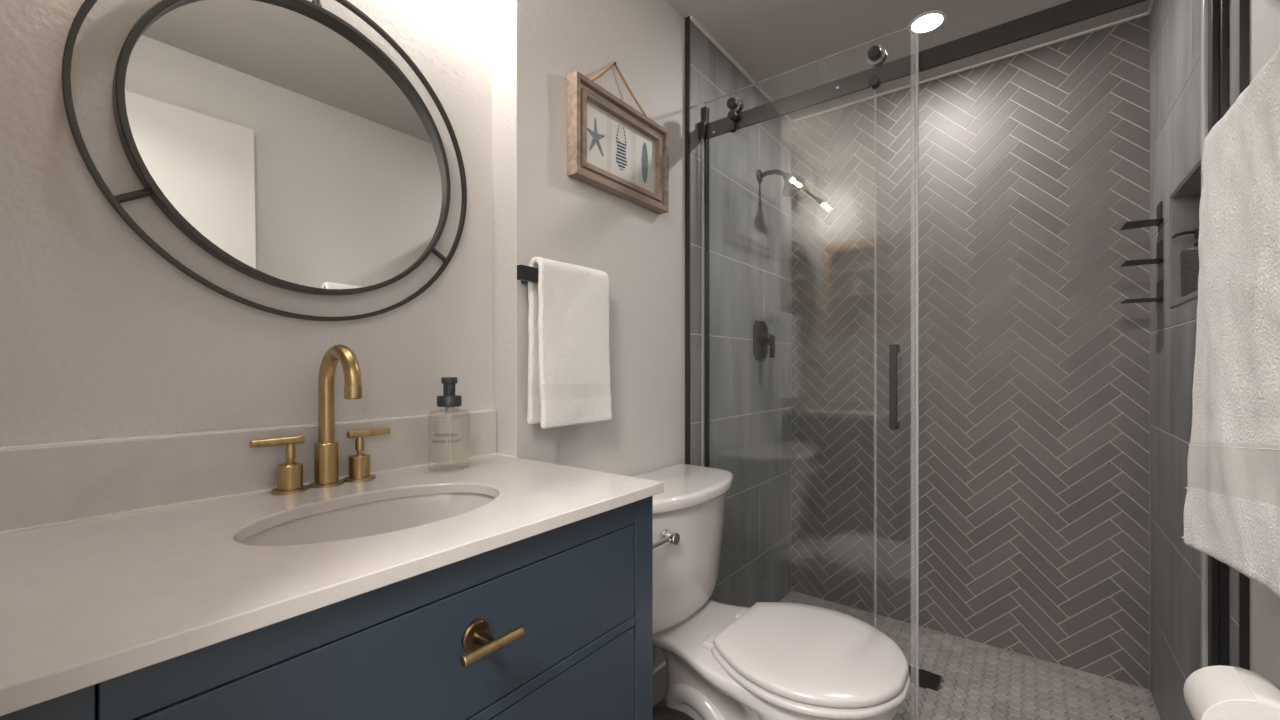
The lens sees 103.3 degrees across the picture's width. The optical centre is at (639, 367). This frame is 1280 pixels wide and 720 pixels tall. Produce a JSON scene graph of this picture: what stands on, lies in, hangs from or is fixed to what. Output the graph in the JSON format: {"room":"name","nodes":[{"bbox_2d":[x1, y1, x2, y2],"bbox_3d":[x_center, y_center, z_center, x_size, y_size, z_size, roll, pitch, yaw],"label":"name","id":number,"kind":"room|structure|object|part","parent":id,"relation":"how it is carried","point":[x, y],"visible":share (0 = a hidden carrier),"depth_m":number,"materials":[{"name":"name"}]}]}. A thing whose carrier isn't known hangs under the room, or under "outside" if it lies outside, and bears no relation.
{"room":"bathroom","nodes":[
{"label":"bathroom","id":0,"kind":"room"},
{"bbox_2d":[0,0,491,446],"bbox_3d":[-0.673,-0.057,0.902,0.133,2.263,0.877,0,0,38],"label":"wall","id":1,"kind":"structure","parent":0,"point":[102,336],"depth_m":0.75,"materials":[{"name":"grey paint"}]},
{"bbox_2d":[0,411,495,530],"bbox_3d":[-0.576,0.152,0.902,0.018,0.101,0.754,0,0,38],"label":"backsplash","id":2,"kind":"structure","parent":1,"relation":"attached to","point":[54,484],"depth_m":0.75,"materials":[{"name":"stone"}]},
{"bbox_2d":[62,0,466,320],"bbox_3d":[-0.571,-0.383,0.897,0.039,0.598,0.598,0,0,39],"label":"round mirror","id":3,"kind":"object","parent":1,"relation":"attached to","point":[279,138],"visible":1,"depth_m":0.85,"materials":[{"name":"grey mirror"}]},
{"bbox_2d":[492,0,684,669],"bbox_3d":[0.161,-0.006,1.910,0.222,2.363,1.738,0,0,38],"label":"wall","id":4,"kind":"structure","parent":0,"point":[538,210],"depth_m":1.35,"materials":[{"name":"grey paint"}]},
{"bbox_2d":[517,265,537,283],"bbox_3d":[-0.195,-0.207,1.218,0.060,0.032,0.279,0,0,38],"label":"towel bar","id":5,"kind":"object","parent":4,"relation":"attached to","point":[525,274],"visible":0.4,"depth_m":1.11,"materials":[{"name":"black metal"}]},
{"bbox_2d":[527,257,612,428],"bbox_3d":[-0.162,-0.057,1.219,0.068,0.386,0.241,0,0,38],"label":"hand towel","id":6,"kind":"object","parent":5,"relation":"hanging from","point":[569,382],"visible":1,"depth_m":1.18,"materials":[{"name":"white fabric"}]},
{"bbox_2d":[567,61,668,213],"bbox_3d":[-0.048,-0.672,1.429,0.036,0.374,0.405,0,0,38],"label":"picture frame","id":7,"kind":"object","parent":4,"relation":"attached to","point":[614,148],"visible":1,"depth_m":1.40,"materials":[{"name":"brown wood"}]},
{"bbox_2d":[587,118,604,155],"bbox_3d":[-0.119,-0.616,1.342,0.001,0.093,0.076,0,0,38],"label":"print","id":8,"kind":"object","parent":7,"relation":"attached to","point":[595,126],"depth_m":1.34},
{"bbox_3d":[-0.053,-0.613,1.433,0.021,0.227,0.377,0,0,38],"label":"inset frame","id":9,"kind":"part","parent":7,"relation":"part of","materials":[{"name":"brown wood"}]},
{"bbox_2d":[587,100,654,192],"bbox_3d":[-0.052,-0.613,1.432,0.004,0.173,0.321,0,0,38],"label":"art print","id":10,"kind":"object","parent":7,"relation":"attached to","point":[617,146],"depth_m":1.42,"materials":[{"name":"grey paper"}]},
{"bbox_2d":[616,124,626,169],"bbox_3d":[-0.052,-0.621,1.427,0.002,0.124,0.049,0,0,38],"label":"print","id":11,"kind":"object","parent":7,"relation":"attached to","point":[621,129],"depth_m":1.43},
{"bbox_3d":[-0.049,-0.613,1.430,0.030,0.199,0.348,0,0,38],"label":"frame","id":12,"kind":"part","parent":7,"relation":"part of","materials":[{"name":"brown wood"}]},
{"bbox_2d":[642,142,647,182],"bbox_3d":[0.015,-0.614,1.514,0.001,0.124,0.031,0,0,38],"label":"print","id":13,"kind":"object","parent":7,"relation":"attached to","point":[644,144],"depth_m":1.51},
{"bbox_2d":[653,661,667,705],"bbox_3d":[-0.061,0.993,1.433,0.014,0.105,0.708,0,0,38],"label":"baseboard","id":14,"kind":"structure","parent":4,"relation":"attached to","point":[660,675],"depth_m":1.58,"materials":[{"name":"white"}]},
{"bbox_2d":[685,16,689,463],"bbox_3d":[0.160,-0.071,1.716,0.022,2.233,0.006,0,0,38],"label":"trim","id":15,"kind":"structure","parent":4,"relation":"attached to","point":[687,19],"depth_m":1.71,"materials":[{"name":"black metal"}]},
{"bbox_2d":[690,20,790,606],"bbox_3d":[0.423,-0.032,2.097,0.066,2.313,0.922,0,0,38],"label":"shower tile","id":16,"kind":"structure","parent":4,"relation":"attached to","point":[750,220],"depth_m":2.03,"materials":[{"name":"grey tile"}]},
{"bbox_2d":[753,320,774,358],"bbox_3d":[0.535,-0.118,2.137,0.063,0.162,0.132,0,0,38],"label":"shower valve","id":17,"kind":"object","parent":16,"relation":"attached to","point":[762,339],"visible":1,"depth_m":2.12,"materials":[{"name":"black metal"}]},
{"bbox_3d":[0.555,-0.090,2.123,0.014,0.094,0.028,0,0,38],"label":"lever","id":18,"kind":"part","parent":17,"relation":"part of","materials":[{"name":"black metal"}]},
{"bbox_2d":[757,169,805,196],"bbox_3d":[0.586,-0.775,2.092,0.197,0.136,0.108,0,0,38],"label":"showerhead","id":19,"kind":"object","parent":16,"relation":"attached to","point":[792,184],"visible":1,"depth_m":2.07,"materials":[{"name":"black"}]},
{"bbox_3d":[0.559,-0.805,2.113,0.124,0.052,0.019,0,0,38],"label":"arm","id":20,"kind":"part","parent":19,"relation":"part of","materials":[{"name":"black"}]},
{"bbox_2d":[656,591,1160,719],"bbox_3d":[0.028,1.120,0.610,1.900,0.150,4.000,0,0,38],"label":"floor","id":21,"kind":"structure","parent":0,"point":[979,681],"depth_m":1.71,"materials":[{"name":"grey tile"}]},
{"bbox_2d":[0,496,652,719],"bbox_3d":[-0.373,0.633,0.746,0.526,0.824,0.725,0,0,38],"label":"vanity cabinet","id":22,"kind":"object","parent":21,"relation":"on","point":[555,624],"visible":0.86,"depth_m":0.59,"materials":[{"name":"blue paint"}]},
{"bbox_2d":[0,409,663,716],"bbox_3d":[-0.385,0.160,0.756,0.500,0.123,0.756,0,0,38],"label":"countertop","id":23,"kind":"structure","parent":22,"relation":"on","point":[124,555],"depth_m":0.63,"materials":[{"name":"stone"}]},
{"bbox_2d":[249,345,390,493],"bbox_3d":[-0.545,0.082,0.875,0.167,0.242,0.167,0,0,-9],"label":"faucet","id":24,"kind":"object","parent":23,"relation":"on","point":[326,450],"visible":1,"depth_m":0.86,"materials":[{"name":"gold metal"}]},
{"bbox_3d":[-0.589,0.120,0.824,0.013,0.013,0.074,0,0,38],"label":"lever","id":25,"kind":"part","parent":24,"relation":"part of","materials":[{"name":"gold metal"}]},
{"bbox_3d":[-0.579,0.164,0.838,0.054,0.078,0.054,0,0,38],"label":"valve handle","id":26,"kind":"part","parent":24,"relation":"part of","materials":[{"name":"gold metal"}]},
{"bbox_3d":[-0.546,0.166,0.881,0.054,0.073,0.054,0,0,38],"label":"spout","id":27,"kind":"part","parent":24,"relation":"part of","materials":[{"name":"gold metal"}]},
{"bbox_3d":[-0.505,0.047,0.849,0.128,0.172,0.024,0,0,38],"label":"gooseneck spout","id":28,"kind":"part","parent":24,"relation":"part of","materials":[{"name":"gold metal"}]},
{"bbox_3d":[-0.512,0.164,0.924,0.054,0.078,0.054,0,0,38],"label":"valve handle","id":29,"kind":"part","parent":24,"relation":"part of","materials":[{"name":"gold metal"}]},
{"bbox_3d":[-0.502,0.120,0.938,0.013,0.013,0.074,0,0,38],"label":"lever","id":30,"kind":"part","parent":24,"relation":"part of","materials":[{"name":"gold metal"}]},
{"bbox_2d":[240,493,494,545],"bbox_3d":[-0.369,0.298,0.737,0.267,0.153,0.401,0,0,38],"label":"sink","id":31,"kind":"object","parent":23,"relation":"in","point":[390,515],"visible":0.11,"depth_m":0.83,"materials":[{"name":"grey ceramic"}]},
{"bbox_2d":[428,377,469,471],"bbox_3d":[-0.383,0.110,1.017,0.080,0.184,0.079,0,0,38],"label":"soap bottle","id":32,"kind":"object","parent":23,"relation":"on","point":[449,400],"visible":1,"depth_m":1.01,"materials":[{"name":"clear glass"}]},
{"bbox_3d":[-0.207,0.342,0.618,0.022,0.154,0.622,0,0,38],"label":"drawer","id":33,"kind":"part","parent":22,"relation":"part of","materials":[{"name":"blue paint"}]},
{"bbox_3d":[-0.186,0.323,0.601,0.032,0.037,0.037,0,0,38],"label":"pull handle","id":34,"kind":"part","parent":22,"relation":"part of","materials":[{"name":"gold metal"}]},
{"bbox_3d":[-0.207,0.583,0.618,0.022,0.290,0.622,0,0,38],"label":"drawer","id":35,"kind":"part","parent":22,"relation":"part of","materials":[{"name":"blue paint"}]},
{"bbox_2d":[653,706,694,719],"bbox_3d":[0.037,0.899,1.039,0.216,0.292,0.216,0,0,38],"label":"trash can","id":36,"kind":"object","parent":21,"relation":"on","point":[659,712],"visible":0.56,"depth_m":1.10,"materials":[{"name":"black"}]},
{"bbox_2d":[632,464,910,719],"bbox_3d":[0.270,0.680,1.267,0.720,0.730,0.498,0,0,38],"label":"toilet","id":37,"kind":"object","parent":21,"relation":"on","point":[763,660],"visible":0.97,"depth_m":1.22,"materials":[{"name":"white ceramic"}]},
{"bbox_3d":[0.064,0.411,1.234,0.010,0.036,0.036,0,0,38],"label":"flush lever","id":38,"kind":"part","parent":37,"relation":"part of","materials":[{"name":"silver metal"}]},
{"bbox_3d":[0.053,0.411,1.191,0.028,0.030,0.111,0,0,38],"label":"lever arm","id":39,"kind":"part","parent":37,"relation":"part of","materials":[{"name":"silver metal"}]},
{"bbox_3d":[0.089,0.332,1.406,0.264,0.035,0.498,0,0,38],"label":"tank lid","id":40,"kind":"part","parent":37,"relation":"part of","materials":[{"name":"grey ceramic"}]},
{"bbox_3d":[0.083,0.513,1.411,0.240,0.326,0.464,0,0,38],"label":"tank","id":41,"kind":"part","parent":37,"relation":"part of","materials":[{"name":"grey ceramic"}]},
{"bbox_3d":[0.269,0.861,1.268,0.694,0.369,0.374,0,0,38],"label":"bowl","id":42,"kind":"part","parent":37,"relation":"part of","materials":[{"name":"grey ceramic"}]},
{"bbox_3d":[0.398,0.667,1.168,0.396,0.016,0.409,0,0,38],"label":"seat","id":43,"kind":"part","parent":37,"relation":"part of","materials":[{"name":"grey plastic"}]},
{"bbox_3d":[0.398,0.646,1.168,0.388,0.028,0.401,0,0,38],"label":"lid","id":44,"kind":"part","parent":37,"relation":"part of","materials":[{"name":"grey"}]},
{"bbox_2d":[908,665,941,690],"bbox_3d":[0.979,1.076,1.755,0.105,0.005,0.103,0,0,38],"label":"shower drain","id":45,"kind":"object","parent":21,"relation":"on","point":[927,679],"visible":0.73,"depth_m":1.75,"materials":[{"name":"black metal"}]},
{"bbox_3d":[0.698,1.065,1.393,1.229,0.120,0.110,0,0,38],"label":"trim","id":46,"kind":"structure","parent":21,"relation":"on","visible":0},
{"bbox_2d":[698,0,1228,667],"bbox_3d":[0.721,-0.087,1.423,1.228,2.181,0.110,0,0,38],"label":"shower door frame","id":47,"kind":"structure","parent":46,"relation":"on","point":[1214,13],"depth_m":1.21,"materials":[{"name":"metal"}]},
{"bbox_2d":[701,24,918,719],"bbox_3d":[0.470,0.038,1.538,0.664,1.904,0.070,0,0,38],"label":"sliding shower door","id":48,"kind":"structure","parent":47,"relation":"attached to","point":[877,55],"depth_m":1.34,"materials":[{"name":"clear glass"}]},
{"bbox_3d":[0.304,-0.791,1.663,0.027,0.027,0.022,0,0,38],"label":"roller knob","id":49,"kind":"part","parent":48,"relation":"part of","materials":[{"name":"black metal"}]},
{"bbox_3d":[0.304,-0.830,1.663,0.027,0.027,0.022,0,0,38],"label":"roller knob","id":50,"kind":"part","parent":48,"relation":"part of","materials":[{"name":"black metal"}]},
{"bbox_3d":[0.304,-0.869,1.663,0.033,0.033,0.022,0,0,38],"label":"roller knob","id":51,"kind":"part","parent":48,"relation":"part of","materials":[{"name":"black metal"}]},
{"bbox_3d":[0.648,-0.869,1.398,0.033,0.033,0.022,0,0,38],"label":"roller knob","id":52,"kind":"part","parent":48,"relation":"part of","materials":[{"name":"black metal"}]},
{"bbox_3d":[0.648,-0.789,1.398,0.027,0.027,0.022,0,0,38],"label":"roller knob","id":53,"kind":"part","parent":48,"relation":"part of","materials":[{"name":"black metal"}]},
{"bbox_3d":[0.702,-0.822,1.398,1.227,0.050,0.011,0,0,38],"label":"rail","id":54,"kind":"part","parent":47,"relation":"part of","materials":[{"name":"black metal"}]},
{"bbox_2d":[667,0,1150,119],"bbox_3d":[0.059,-1.238,0.649,1.900,0.100,4.100,0,0,38],"label":"ceiling","id":55,"kind":"structure","parent":0,"point":[768,39],"depth_m":1.78,"materials":[{"name":"grey paint"}]},
{"bbox_2d":[908,10,946,33],"bbox_3d":[0.986,-1.185,1.738,0.116,0.006,0.116,0,0,38],"label":"recessed light","id":56,"kind":"object","parent":55,"relation":"in","point":[928,21],"visible":0.94,"depth_m":1.73,"materials":[{"name":"white plastic"}]},
{"bbox_2d":[791,15,1149,689],"bbox_3d":[1.245,-0.032,2.107,1.600,2.313,0.102,0,0,38],"label":"wall","id":57,"kind":"structure","parent":0,"point":[1034,373],"depth_m":1.97,"materials":[{"name":"grey tile"}]},
{"bbox_2d":[690,0,1153,122],"bbox_3d":[0.935,-1.184,1.702,1.231,0.008,0.922,0,0,38],"label":"trim","id":58,"kind":"structure","parent":57,"relation":"attached to","point":[692,18],"depth_m":1.94,"materials":[{"name":"white"}]},
{"bbox_2d":[1120,201,1162,229],"bbox_3d":[1.552,-0.473,1.565,0.086,0.062,0.102,0,0,38],"label":"shower shelf","id":59,"kind":"object","parent":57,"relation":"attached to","point":[1156,222],"visible":1,"depth_m":1.56,"materials":[{"name":"black metal"}]},
{"bbox_3d":[1.552,-0.446,1.565,0.086,0.003,0.102,0,0,38],"label":"shelf plate","id":60,"kind":"part","parent":59,"relation":"part of","materials":[{"name":"black metal"}]},
{"bbox_3d":[1.595,-0.473,1.554,0.004,0.062,0.066,0,0,38],"label":"wall plate","id":61,"kind":"part","parent":59,"relation":"part of","materials":[{"name":"black metal"}]},
{"bbox_2d":[1120,240,1162,266],"bbox_3d":[1.552,-0.354,1.565,0.086,0.062,0.102,0,0,38],"label":"shower shelf","id":62,"kind":"object","parent":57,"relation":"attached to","point":[1159,258],"visible":1,"depth_m":1.56,"materials":[{"name":"black metal"}]},
{"bbox_3d":[1.552,-0.328,1.565,0.086,0.003,0.102,0,0,38],"label":"shelf plate","id":63,"kind":"part","parent":62,"relation":"part of","materials":[{"name":"black metal"}]},
{"bbox_3d":[1.595,-0.354,1.554,0.004,0.062,0.066,0,0,38],"label":"wall plate","id":64,"kind":"part","parent":62,"relation":"part of","materials":[{"name":"black metal"}]},
{"bbox_2d":[1120,280,1162,303],"bbox_3d":[1.552,-0.236,1.565,0.086,0.062,0.102,0,0,38],"label":"shower shelf","id":65,"kind":"object","parent":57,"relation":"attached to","point":[1158,298],"visible":1,"depth_m":1.56,"materials":[{"name":"black metal"}]},
{"bbox_3d":[1.552,-0.209,1.565,0.086,0.003,0.102,0,0,38],"label":"shelf plate","id":66,"kind":"part","parent":65,"relation":"part of","materials":[{"name":"black metal"}]},
{"bbox_3d":[1.595,-0.236,1.554,0.004,0.062,0.066,0,0,38],"label":"wall plate","id":67,"kind":"part","parent":65,"relation":"part of","materials":[{"name":"black metal"}]},
{"bbox_2d":[1169,156,1200,307],"bbox_3d":[1.400,-0.332,1.297,0.007,0.324,0.362,0,0,38],"label":"trim","id":68,"kind":"structure","parent":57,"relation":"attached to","point":[1192,296],"depth_m":1.40,"materials":[{"name":"grey metal"}]},
{"bbox_2d":[1171,162,1200,303],"bbox_3d":[1.435,-0.332,1.270,0.091,0.302,0.340,0,0,38],"label":"shower niche","id":69,"kind":"object","parent":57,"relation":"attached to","point":[1185,202],"depth_m":1.41,"materials":[{"name":"tile"}]},
{"bbox_2d":[1171,228,1198,297],"bbox_3d":[1.512,-0.281,1.367,0.078,0.191,0.086,0,0,-15],"label":"soap dispenser","id":70,"kind":"object","parent":69,"relation":"on","point":[1189,259],"visible":0.41,"depth_m":1.36,"materials":[{"name":"grey plastic"}]},
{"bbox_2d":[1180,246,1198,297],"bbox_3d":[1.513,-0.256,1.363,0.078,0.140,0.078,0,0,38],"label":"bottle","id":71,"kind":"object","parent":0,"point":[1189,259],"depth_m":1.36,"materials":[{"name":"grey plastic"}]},
{"bbox_2d":[1250,0,1279,687],"bbox_3d":[0.745,-0.057,0.333,0.120,2.263,1.478,0,0,38],"label":"wall","id":72,"kind":"structure","parent":0,"point":[1264,14],"depth_m":0.89,"materials":[{"name":"grey paint"}]},
{"bbox_2d":[1150,0,1238,719],"bbox_3d":[1.504,-0.032,1.325,0.130,2.313,1.024,0,0,38],"label":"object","id":73,"kind":"structure","parent":72,"relation":"attached to","point":[1175,25],"depth_m":1.43,"materials":[{"name":"grey tile"}]},
{"bbox_2d":[1239,0,1249,669],"bbox_3d":[1.145,-0.071,0.956,0.016,2.233,0.006,0,0,38],"label":"trim","id":74,"kind":"structure","parent":72,"relation":"attached to","point":[1244,5],"depth_m":0.95,"materials":[{"name":"black metal"}]},
{"bbox_3d":[0.857,-0.365,0.630,0.064,0.030,0.555,0,0,38],"label":"towel rail","id":75,"kind":"object","parent":72,"relation":"attached to","visible":0},
{"bbox_2d":[1182,46,1279,596],"bbox_3d":[0.855,-0.053,0.681,0.102,0.724,0.445,0,0,38],"label":"bath towel","id":76,"kind":"object","parent":75,"relation":"hanging from","point":[1232,505],"visible":1,"depth_m":0.69,"materials":[{"name":"white fabric"}]},
{"bbox_3d":[0.885,0.485,0.689,0.092,0.044,0.172,0,0,38],"label":"toilet paper holder","id":77,"kind":"object","parent":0,"visible":0},
{"bbox_2d":[1183,665,1279,719],"bbox_3d":[0.844,0.493,0.700,0.111,0.112,0.098,0,0,38],"label":"toilet paper roll","id":78,"kind":"object","parent":77,"relation":"on","point":[1219,692],"visible":1,"depth_m":0.70,"materials":[{"name":"white paper"}]}
]}

